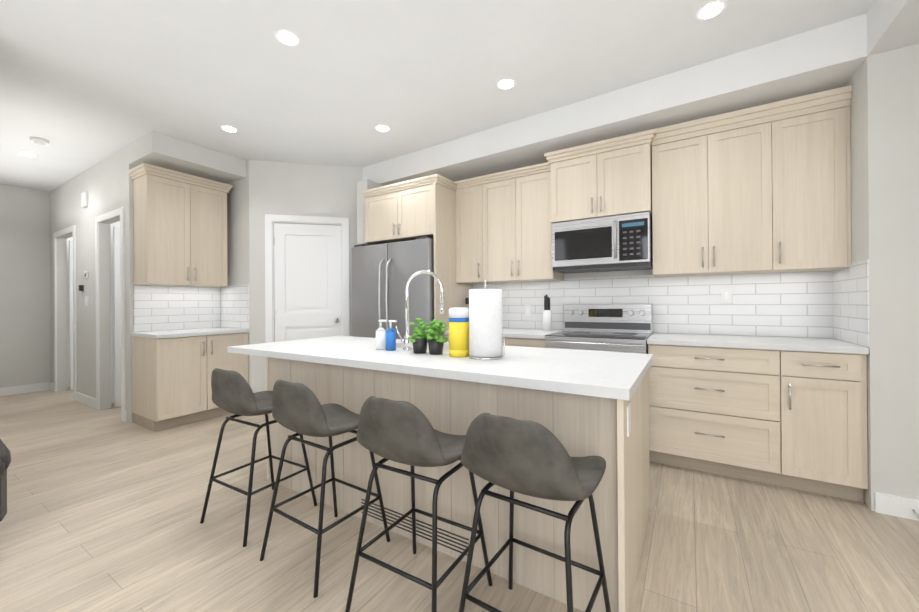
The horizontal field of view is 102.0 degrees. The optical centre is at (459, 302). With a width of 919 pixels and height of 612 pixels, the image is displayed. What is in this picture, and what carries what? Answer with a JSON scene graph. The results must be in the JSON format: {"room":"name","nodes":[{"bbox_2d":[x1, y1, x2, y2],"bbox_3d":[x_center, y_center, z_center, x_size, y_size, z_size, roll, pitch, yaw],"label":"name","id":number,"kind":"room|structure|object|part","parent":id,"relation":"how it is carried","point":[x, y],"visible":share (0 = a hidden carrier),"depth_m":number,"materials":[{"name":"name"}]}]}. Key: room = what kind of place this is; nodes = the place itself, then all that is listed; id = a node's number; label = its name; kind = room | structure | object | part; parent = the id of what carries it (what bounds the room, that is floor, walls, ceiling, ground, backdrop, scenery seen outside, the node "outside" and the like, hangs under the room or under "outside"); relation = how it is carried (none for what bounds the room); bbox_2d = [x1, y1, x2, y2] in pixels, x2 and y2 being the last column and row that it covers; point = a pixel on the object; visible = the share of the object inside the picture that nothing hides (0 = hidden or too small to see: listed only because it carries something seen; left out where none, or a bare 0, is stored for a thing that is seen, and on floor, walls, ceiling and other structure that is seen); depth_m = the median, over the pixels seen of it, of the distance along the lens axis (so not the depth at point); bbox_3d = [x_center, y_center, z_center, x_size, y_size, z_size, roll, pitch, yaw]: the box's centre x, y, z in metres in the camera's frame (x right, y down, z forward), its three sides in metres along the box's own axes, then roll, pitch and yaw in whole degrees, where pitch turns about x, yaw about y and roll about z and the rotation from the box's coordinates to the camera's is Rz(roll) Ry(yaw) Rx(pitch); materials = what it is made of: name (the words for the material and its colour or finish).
{"room":"kitchen","nodes":[
{"label":"kitchen","id":0,"kind":"room"},
{"bbox_2d":[0,183,50,387],"bbox_3d":[-5.868,-0.173,5.695,0.100,2.879,2.649,0,0,32],"label":"wall","id":1,"kind":"structure","parent":0,"point":[25,345],"depth_m":5.22,"materials":[{"name":"paint"}]},
{"bbox_2d":[0,382,51,395],"bbox_3d":[-6.228,1.213,4.985,0.014,0.110,1.040,0,0,32],"label":"baseboard","id":2,"kind":"structure","parent":1,"relation":"attached to","point":[12,390],"depth_m":5.22,"materials":[{"name":"white"}]},
{"bbox_2d":[66,237,72,387],"bbox_3d":[-5.476,-0.175,6.128,0.051,2.879,1.499,0,0,32],"label":"door frame","id":3,"kind":"structure","parent":0,"point":[71,238],"depth_m":5.53,"materials":[{"name":"white wood"}]},
{"bbox_2d":[50,145,135,422],"bbox_3d":[-4.667,-0.183,4.689,2.999,2.879,0.100,0,0,32],"label":"wall","id":4,"kind":"structure","parent":0,"point":[106,184],"depth_m":4.47,"materials":[{"name":"paint"}]},
{"bbox_2d":[79,285,83,290],"bbox_3d":[-4.630,-0.176,4.585,0.155,0.065,0.035,0,0,32],"label":"thermostat","id":5,"kind":"object","parent":4,"relation":"attached to","point":[81,287],"depth_m":4.63,"materials":[{"name":"black plastic"}]},
{"bbox_2d":[81,192,87,207],"bbox_3d":[-4.525,-1.238,4.518,0.227,0.191,0.035,0,0,32],"label":"door chime","id":6,"kind":"object","parent":4,"relation":"attached to","point":[84,199],"depth_m":4.52,"materials":[{"name":"white plastic"}]},
{"bbox_2d":[75,392,95,408],"bbox_3d":[-4.586,1.200,4.575,0.790,0.110,0.014,0,0,32],"label":"baseboard","id":7,"kind":"structure","parent":4,"relation":"attached to","point":[87,400],"depth_m":4.57,"materials":[{"name":"white"}]},
{"bbox_2d":[84,271,88,278],"bbox_3d":[-4.468,-0.329,4.485,0.149,0.089,0.035,0,0,32],"label":"thermostat","id":8,"kind":"object","parent":4,"relation":"attached to","point":[86,273],"depth_m":4.53,"materials":[{"name":"white plastic"}]},
{"bbox_2d":[85,296,88,305],"bbox_3d":[-4.454,-0.016,4.478,0.112,0.109,0.035,0,0,32],"label":"light switch","id":9,"kind":"object","parent":4,"relation":"attached to","point":[86,297],"depth_m":4.55,"materials":[{"name":"white plastic"}]},
{"bbox_2d":[69,226,120,406],"bbox_3d":[-4.616,0.177,5.187,1.860,2.140,0.760,0,0,32],"label":"doors","id":10,"kind":"structure","parent":4,"relation":"in","point":[117,318],"depth_m":4.44,"materials":[{"name":"white wood"}]},
{"bbox_2d":[53,207,349,420],"bbox_3d":[-1.473,0.105,3.664,8.990,2.255,1.741,0,0,32],"label":"door frame","id":11,"kind":"structure","parent":4,"relation":"attached to","point":[109,215],"depth_m":4.34,"materials":[{"name":"white wood"}]},
{"bbox_2d":[110,221,119,402],"bbox_3d":[-4.021,-0.187,5.230,0.051,2.879,1.499,0,0,32],"label":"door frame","id":12,"kind":"structure","parent":0,"point":[116,224],"depth_m":4.66,"materials":[{"name":"white wood"}]},
{"bbox_2d":[145,159,249,384],"bbox_3d":[-2.900,-0.197,4.174,0.750,2.879,0.879,0,0,32],"label":"wall","id":13,"kind":"structure","parent":0,"point":[238,256],"depth_m":4.38,"materials":[{"name":"paint"}]},
{"bbox_2d":[134,285,219,331],"bbox_3d":[-3.171,0.051,4.236,0.006,0.515,0.840,0,0,32],"label":"tile backsplash","id":14,"kind":"structure","parent":13,"relation":"attached to","point":[159,308],"depth_m":4.19,"materials":[{"name":"white tile"}]},
{"bbox_2d":[128,163,232,286],"bbox_3d":[-3.037,-0.776,4.103,0.391,1.180,0.835,0,0,32],"label":"upper cabinet","id":15,"kind":"object","parent":13,"relation":"attached to","point":[179,228],"visible":1,"depth_m":3.93,"materials":[{"name":"brown wood"}]},
{"bbox_2d":[220,284,248,328],"bbox_3d":[-2.681,0.048,4.434,0.630,0.515,0.006,0,0,32],"label":"tile backsplash","id":16,"kind":"structure","parent":13,"relation":"attached to","point":[234,303],"depth_m":4.42,"materials":[{"name":"white tile"}]},
{"bbox_2d":[249,159,362,392],"bbox_3d":[-1.801,-0.204,4.460,1.259,2.879,0.100,0,0,-13],"label":"wall","id":17,"kind":"structure","parent":0,"point":[288,188],"depth_m":4.35,"materials":[{"name":"paint"}]},
{"bbox_2d":[274,223,341,341],"bbox_3d":[-1.787,0.148,4.403,0.752,2.152,0.114,0,0,-13],"label":"pantry door","id":18,"kind":"structure","parent":17,"relation":"in","point":[307,281],"depth_m":4.42,"materials":[{"name":"white wood"}]},
{"bbox_2d":[357,179,384,244],"bbox_3d":[-0.944,-1.035,4.544,0.169,0.729,0.649,0,0,32],"label":"wall","id":19,"kind":"structure","parent":0,"point":[365,184],"depth_m":4.28,"materials":[{"name":"paint"}]},
{"bbox_2d":[0,0,874,191],"bbox_3d":[-2.438,-1.694,2.228,11.900,0.100,6.600,0,0,32],"label":"ceiling","id":20,"kind":"structure","parent":0,"point":[85,85],"depth_m":2.60,"materials":[{"name":"paint"}]},
{"bbox_2d":[18,152,38,156],"bbox_3d":[-4.732,-1.621,4.090,0.149,0.006,0.149,0,0,-7],"label":"recessed light","id":21,"kind":"object","parent":20,"relation":"in","point":[22,153],"depth_m":4.08,"materials":[{"name":"white plastic"}]},
{"bbox_2d":[30,137,48,145],"bbox_3d":[-4.203,-1.609,3.728,0.130,0.040,0.130,0,0,32],"label":"smoke detector","id":22,"kind":"object","parent":20,"relation":"attached to","point":[39,141],"visible":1,"depth_m":3.70,"materials":[{"name":"white plastic"}]},
{"bbox_2d":[129,131,245,183],"bbox_3d":[-2.945,-1.536,4.080,0.589,0.199,0.879,0,0,32],"label":"ceiling bulkhead","id":23,"kind":"object","parent":20,"relation":"attached to","point":[154,148],"visible":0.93,"depth_m":3.86,"materials":[{"name":"paint"}]},
{"bbox_2d":[220,125,238,132],"bbox_3d":[-2.178,-1.640,3.525,0.149,0.006,0.149,0,0,26],"label":"recessed light","id":24,"kind":"object","parent":20,"relation":"in","point":[227,128],"depth_m":3.51,"materials":[{"name":"white"}]},
{"bbox_2d":[274,29,300,46],"bbox_3d":[-1.073,-1.649,2.326,0.149,0.006,0.149,0,0,11],"label":"recessed light","id":25,"kind":"object","parent":20,"relation":"in","point":[284,36],"depth_m":2.32,"materials":[{"name":"white plastic"}]},
{"bbox_2d":[375,124,390,131],"bbox_3d":[-0.727,-1.650,3.534,0.149,0.006,0.149,0,0,26],"label":"recessed light","id":26,"kind":"object","parent":20,"relation":"in","point":[381,127],"depth_m":3.53,"materials":[{"name":"white plastic"}]},
{"bbox_2d":[496,78,515,89],"bbox_3d":[0.355,-1.659,2.831,0.149,0.006,0.149,0,0,-7],"label":"recessed light","id":27,"kind":"object","parent":20,"relation":"in","point":[505,83],"depth_m":2.82,"materials":[{"name":"white"}]},
{"bbox_2d":[362,0,918,184],"bbox_3d":[-0.031,-1.537,0.614,6.110,0.249,6.380,0,0,32],"label":"ceiling bulkhead","id":28,"kind":"object","parent":20,"relation":"attached to","point":[827,57],"depth_m":2.71,"materials":[{"name":"paint"}]},
{"bbox_2d":[695,0,726,20],"bbox_3d":[1.437,-1.667,2.128,0.149,0.006,0.149,0,0,26],"label":"recessed light","id":29,"kind":"object","parent":20,"relation":"in","point":[711,10],"depth_m":2.12,"materials":[{"name":"white"}]},
{"bbox_2d":[0,387,918,611],"bbox_3d":[-2.417,1.286,2.223,11.900,0.100,6.600,0,0,32],"label":"floor","id":30,"kind":"structure","parent":0,"point":[104,509],"depth_m":1.89,"materials":[{"name":"brown wood"}]},
{"bbox_2d":[0,439,10,520],"bbox_3d":[-2.688,0.898,1.661,0.765,0.678,0.869,0,0,32],"label":"lounge chair","id":31,"kind":"object","parent":30,"relation":"on","point":[5,457],"visible":1,"depth_m":1.90,"materials":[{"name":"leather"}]},
{"bbox_2d":[131,327,248,430],"bbox_3d":[-2.899,0.775,4.059,0.651,0.935,0.874,0,0,32],"label":"base cabinet","id":32,"kind":"object","parent":30,"relation":"on","point":[172,370],"visible":0.94,"depth_m":3.77,"materials":[{"name":"brown wood"}]},
{"bbox_2d":[200,368,316,546],"bbox_3d":[-1.157,0.789,2.157,0.433,0.880,0.475,0,0,30],"label":"counter stool","id":33,"kind":"object","parent":30,"relation":"on","point":[232,392],"visible":0.77,"depth_m":1.98,"materials":[{"name":"leather"}]},
{"bbox_2d":[260,379,389,597],"bbox_3d":[-0.658,0.785,1.835,0.433,0.880,0.475,0,0,33],"label":"counter stool","id":34,"kind":"object","parent":30,"relation":"on","point":[299,409],"visible":0.92,"depth_m":1.67,"materials":[{"name":"leather"}]},
{"bbox_2d":[351,236,433,338],"bbox_3d":[-0.578,0.292,4.184,1.085,1.870,0.826,0,0,32],"label":"fridge","id":35,"kind":"object","parent":30,"relation":"on","point":[382,273],"visible":0.46,"depth_m":3.86,"materials":[{"name":"grey metal"}]},
{"bbox_2d":[345,396,492,611],"bbox_3d":[-0.158,0.781,1.520,0.433,0.880,0.475,0,0,31],"label":"counter stool","id":36,"kind":"object","parent":30,"relation":"on","point":[405,432],"visible":0.83,"depth_m":1.35,"materials":[{"name":"leather"}]},
{"bbox_2d":[264,344,649,611],"bbox_3d":[-0.116,0.788,2.376,2.302,0.864,0.990,0,0,32],"label":"kitchen island","id":37,"kind":"object","parent":30,"relation":"on","point":[580,403],"depth_m":1.70,"materials":[{"name":"brown wood"}]},
{"bbox_2d":[228,340,646,399],"bbox_3d":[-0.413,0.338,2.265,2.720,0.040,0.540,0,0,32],"label":"island countertop","id":38,"kind":"structure","parent":37,"relation":"on","point":[569,377],"depth_m":1.83,"materials":[{"name":"white stone"}]},
{"bbox_2d":[376,320,386,349],"bbox_3d":[-0.529,0.218,2.524,0.078,0.200,0.068,0,0,32],"label":"soap bottle","id":39,"kind":"object","parent":38,"relation":"on","point":[380,338],"visible":1,"depth_m":2.50,"materials":[{"name":"white plastic"}]},
{"bbox_2d":[386,320,396,350],"bbox_3d":[-0.451,0.217,2.470,0.078,0.200,0.068,0,0,32],"label":"soap bottle","id":40,"kind":"object","parent":38,"relation":"on","point":[390,338],"visible":1,"depth_m":2.45,"materials":[{"name":"blue plastic"}]},
{"bbox_2d":[395,270,443,350],"bbox_3d":[-0.267,0.051,2.511,0.255,0.531,0.233,0,0,32],"label":"faucet","id":41,"kind":"object","parent":38,"relation":"on","point":[407,343],"visible":0.98,"depth_m":2.45,"materials":[{"name":"silver metal"}]},
{"bbox_2d":[408,318,447,354],"bbox_3d":[-0.194,0.206,2.296,0.270,0.218,0.158,0,0,32],"label":"potted plants","id":42,"kind":"object","parent":38,"relation":"on","point":[420,339],"visible":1,"depth_m":2.27,"materials":[{"name":"green plant"}]},
{"bbox_2d":[449,307,468,356],"bbox_3d":[-0.002,0.172,2.181,0.122,0.283,0.122,0,0,32],"label":"wipes canister","id":43,"kind":"object","parent":38,"relation":"on","point":[458,331],"visible":0.92,"depth_m":2.13,"materials":[{"name":"yellow plastic"}]},
{"bbox_2d":[469,279,504,359],"bbox_3d":[0.152,0.089,2.109,0.206,0.446,0.196,0,0,32],"label":"paper towel holder","id":44,"kind":"object","parent":38,"relation":"on","point":[485,324],"visible":1,"depth_m":2.03,"materials":[{"name":"white paper"}]},
{"bbox_2d":[502,336,545,347],"bbox_3d":[0.646,0.767,3.593,0.582,0.900,0.601,0,0,32],"label":"base cabinet","id":45,"kind":"object","parent":30,"relation":"on","point":[524,343],"depth_m":3.28,"materials":[{"name":"brown wood"}]},
{"bbox_2d":[444,328,563,339],"bbox_3d":[0.440,0.299,3.710,1.055,0.040,0.616,0,0,32],"label":"countertop","id":46,"kind":"structure","parent":45,"relation":"on","point":[512,333],"depth_m":3.36,"materials":[{"name":"white stone"}]},
{"bbox_2d":[543,295,551,330],"bbox_3d":[0.851,0.100,3.611,0.089,0.350,0.090,0,0,32],"label":"knife block","id":47,"kind":"object","parent":46,"relation":"on","point":[547,318],"visible":1,"depth_m":3.58,"materials":[{"name":"white plastic"}]},
{"bbox_2d":[459,413,610,611],"bbox_3d":[0.260,0.778,1.290,0.433,0.880,0.475,0,0,34],"label":"counter stool","id":48,"kind":"object","parent":30,"relation":"on","point":[528,458],"visible":1,"depth_m":1.13,"materials":[{"name":"leather"}]},
{"bbox_3d":[0.264,0.931,1.294,0.428,0.573,0.448,0,0,34],"label":"frame","id":49,"kind":"part","parent":48,"relation":"part of","materials":[{"name":"black metal"}]},
{"bbox_2d":[545,304,652,353],"bbox_3d":[1.192,0.614,3.177,0.766,1.198,0.702,0,0,32],"label":"range","id":50,"kind":"object","parent":30,"relation":"on","point":[625,328],"visible":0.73,"depth_m":3.27,"materials":[{"name":"silver metal"}]},
{"bbox_2d":[647,340,795,488],"bbox_3d":[1.908,0.757,2.814,0.815,0.900,0.601,0,0,32],"label":"base cabinet","id":51,"kind":"object","parent":30,"relation":"on","point":[789,412],"depth_m":2.53,"materials":[{"name":"brown wood"}]},
{"bbox_2d":[648,333,868,355],"bbox_3d":[2.042,0.286,2.721,1.156,0.040,0.616,0,0,32],"label":"countertop","id":52,"kind":"structure","parent":51,"relation":"on","point":[766,344],"depth_m":2.52,"materials":[{"name":"white stone"}]},
{"bbox_2d":[796,352,867,502],"bbox_3d":[2.373,0.753,2.527,0.393,0.900,0.601,0,0,32],"label":"base cabinet","id":53,"kind":"object","parent":30,"relation":"on","point":[832,449],"depth_m":2.26,"materials":[{"name":"brown wood"}]},
{"bbox_2d":[518,80,849,338],"bbox_3d":[0.944,-0.224,3.823,4.380,2.879,0.100,0,0,32],"label":"wall","id":54,"kind":"structure","parent":0,"point":[610,274],"depth_m":3.47,"materials":[{"name":"paint"}]},
{"bbox_2d":[363,181,453,248],"bbox_3d":[-0.470,-0.935,4.221,0.954,0.524,0.696,0,0,32],"label":"upper cabinet","id":55,"kind":"object","parent":54,"relation":"attached to","point":[423,208],"depth_m":3.86,"materials":[{"name":"brown wood"}]},
{"bbox_2d":[454,181,489,284],"bbox_3d":[0.212,-0.717,4.003,0.380,1.017,0.351,0,0,32],"label":"upper cabinet","id":56,"kind":"object","parent":54,"relation":"attached to","point":[471,223],"depth_m":3.86,"materials":[{"name":"brown wood"}]},
{"bbox_2d":[486,165,563,282],"bbox_3d":[0.611,-0.719,3.758,0.782,1.014,0.351,0,0,32],"label":"upper cabinet","id":57,"kind":"object","parent":54,"relation":"attached to","point":[517,204],"depth_m":3.57,"materials":[{"name":"brown wood"}]},
{"bbox_2d":[550,137,653,224],"bbox_3d":[1.266,-0.997,3.309,0.796,0.559,0.426,0,0,32],"label":"upper cabinet","id":58,"kind":"object","parent":54,"relation":"attached to","point":[611,180],"depth_m":3.10,"materials":[{"name":"brown wood"}]},
{"bbox_2d":[552,212,652,273],"bbox_3d":[1.256,-0.500,3.286,0.788,0.425,0.477,0,0,32],"label":"over-the-range microwave","id":59,"kind":"object","parent":58,"relation":"attached to","point":[624,242],"visible":0.98,"depth_m":3.11,"materials":[{"name":"grey metal"}]},
{"bbox_2d":[472,271,832,337],"bbox_3d":[1.421,0.016,3.466,2.995,0.510,0.006,0,0,32],"label":"tile backsplash","id":60,"kind":"structure","parent":54,"relation":"attached to","point":[790,304],"depth_m":3.09,"materials":[{"name":"white tile"}]},
{"bbox_2d":[525,305,531,315],"bbox_3d":[0.718,0.087,3.892,0.070,0.114,0.005,0,0,32],"label":"electrical outlet plate","id":61,"kind":"object","parent":60,"relation":"attached to","point":[528,310],"depth_m":3.89,"materials":[{"name":"white plastic"}]},
{"bbox_2d":[721,288,731,302],"bbox_3d":[2.156,-0.054,3.005,0.070,0.114,0.005,0,0,32],"label":"electrical outlet plate","id":62,"kind":"object","parent":60,"relation":"attached to","point":[726,295],"depth_m":3.00,"materials":[{"name":"white plastic"}]},
{"bbox_2d":[651,109,785,276],"bbox_3d":[1.972,-0.757,2.917,0.799,1.069,0.351,0,0,32],"label":"upper cabinet","id":63,"kind":"object","parent":54,"relation":"attached to","point":[765,188],"depth_m":2.74,"materials":[{"name":"brown wood"}]},
{"bbox_2d":[786,97,851,271],"bbox_3d":[2.406,-0.761,2.650,0.446,1.069,0.351,0,0,32],"label":"upper cabinet","id":64,"kind":"object","parent":54,"relation":"attached to","point":[818,155],"depth_m":2.47,"materials":[{"name":"brown wood"}]},
{"bbox_2d":[844,66,861,344],"bbox_3d":[2.603,-0.113,2.435,0.100,2.629,0.520,0,0,32],"label":"wall","id":65,"kind":"structure","parent":0,"point":[856,180],"depth_m":2.31,"materials":[{"name":"paint"}]},
{"bbox_2d":[833,259,869,347],"bbox_3d":[2.530,0.006,2.418,0.006,0.510,0.612,0,0,32],"label":"tile backsplash","id":66,"kind":"structure","parent":65,"relation":"attached to","point":[851,304],"depth_m":2.36,"materials":[{"name":"white tile"}]},
{"bbox_2d":[860,43,918,510],"bbox_3d":[3.176,-0.118,1.717,1.830,2.629,0.100,0,0,32],"label":"wall","id":67,"kind":"structure","parent":0,"point":[890,152],"depth_m":2.11,"materials":[{"name":"paint"}]},
{"bbox_2d":[875,492,918,520],"bbox_3d":[3.114,1.142,1.692,1.706,0.110,0.014,0,0,32],"label":"baseboard","id":68,"kind":"structure","parent":67,"relation":"attached to","point":[897,506],"depth_m":2.09,"materials":[{"name":"white"}]}
]}

